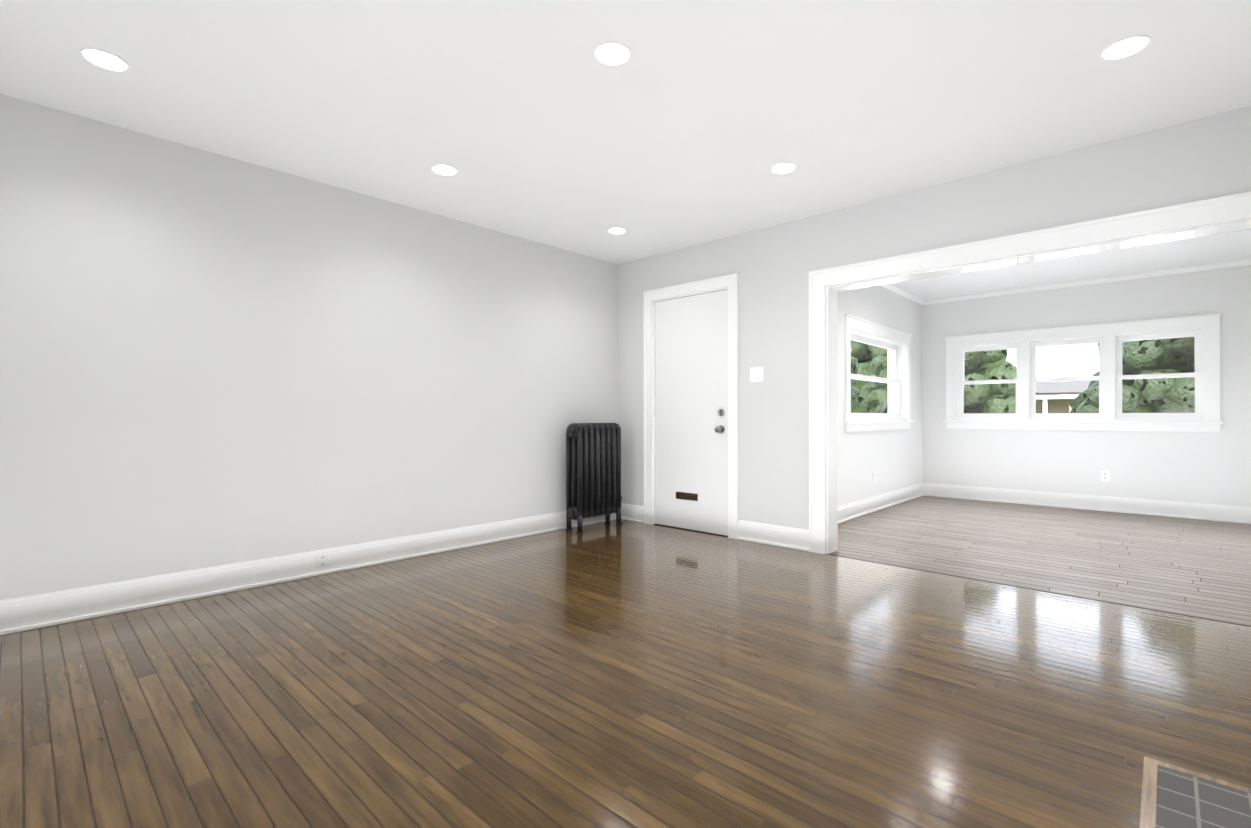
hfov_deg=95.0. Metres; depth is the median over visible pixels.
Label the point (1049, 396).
house
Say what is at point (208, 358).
wall
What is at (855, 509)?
baseboard
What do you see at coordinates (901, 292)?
crown molding
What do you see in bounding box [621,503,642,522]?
baseboard
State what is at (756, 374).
switch plate
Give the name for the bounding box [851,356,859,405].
tree
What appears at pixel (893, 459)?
wall
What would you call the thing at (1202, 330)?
window
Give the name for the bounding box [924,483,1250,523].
baseboard
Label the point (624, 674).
floor
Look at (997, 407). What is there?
tree
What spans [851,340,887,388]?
tree
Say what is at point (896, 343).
window
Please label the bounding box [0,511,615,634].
baseboard
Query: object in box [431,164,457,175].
recessed light
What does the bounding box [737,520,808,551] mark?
baseboard
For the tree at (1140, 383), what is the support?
on the ground
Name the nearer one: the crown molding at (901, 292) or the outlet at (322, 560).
the outlet at (322, 560)
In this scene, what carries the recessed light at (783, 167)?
in the ceiling
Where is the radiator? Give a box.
[566,423,622,533]
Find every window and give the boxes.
[844,314,913,431]
[943,313,1223,431]
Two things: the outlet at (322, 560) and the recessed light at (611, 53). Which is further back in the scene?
the outlet at (322, 560)
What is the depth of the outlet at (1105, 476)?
5.83 m
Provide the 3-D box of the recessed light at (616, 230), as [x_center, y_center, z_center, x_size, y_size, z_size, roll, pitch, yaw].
[-0.065,-1.413,4.423,0.148,0.006,0.148,0,0,43]
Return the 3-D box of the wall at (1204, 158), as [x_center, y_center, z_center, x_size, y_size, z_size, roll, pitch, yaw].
[1.535,-0.218,4.023,4.250,2.400,0.160,0,0,43]
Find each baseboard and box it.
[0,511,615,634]
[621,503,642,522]
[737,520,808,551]
[838,483,924,523]
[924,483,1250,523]
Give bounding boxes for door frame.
[643,273,738,538]
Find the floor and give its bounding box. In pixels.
[0,496,1250,827]
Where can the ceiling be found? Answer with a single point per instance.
(688, 122)
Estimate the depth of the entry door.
4.84 m
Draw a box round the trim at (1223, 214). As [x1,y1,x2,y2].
[809,192,1250,553]
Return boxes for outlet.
[316,553,328,567]
[1101,471,1109,481]
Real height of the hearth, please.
0.025 m
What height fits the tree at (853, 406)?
4.074 m
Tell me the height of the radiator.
0.910 m
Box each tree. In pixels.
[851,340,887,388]
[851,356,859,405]
[851,394,861,412]
[854,349,1036,412]
[1069,337,1194,412]
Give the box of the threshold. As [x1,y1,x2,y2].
[828,554,1250,626]
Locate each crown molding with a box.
[879,284,924,304]
[923,259,1250,304]
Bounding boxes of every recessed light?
[80,48,129,71]
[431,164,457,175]
[594,41,630,65]
[607,227,626,233]
[770,162,796,173]
[1100,35,1150,59]
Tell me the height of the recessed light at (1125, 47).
0.006 m
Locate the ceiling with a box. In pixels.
[0,0,1250,299]
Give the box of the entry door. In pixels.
[654,289,727,535]
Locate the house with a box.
[1036,381,1089,412]
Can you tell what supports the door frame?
attached to the wall at (1204, 158)
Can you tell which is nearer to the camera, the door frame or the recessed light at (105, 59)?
the recessed light at (105, 59)
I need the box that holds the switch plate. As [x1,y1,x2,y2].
[750,367,763,382]
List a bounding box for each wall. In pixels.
[0,94,618,599]
[619,106,1250,529]
[838,285,922,505]
[922,265,1250,506]
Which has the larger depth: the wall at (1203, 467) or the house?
the house
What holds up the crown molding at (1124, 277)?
attached to the wall at (1203, 467)
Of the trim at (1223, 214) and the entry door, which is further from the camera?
the entry door
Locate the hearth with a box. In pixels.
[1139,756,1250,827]
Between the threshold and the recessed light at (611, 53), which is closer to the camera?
the recessed light at (611, 53)

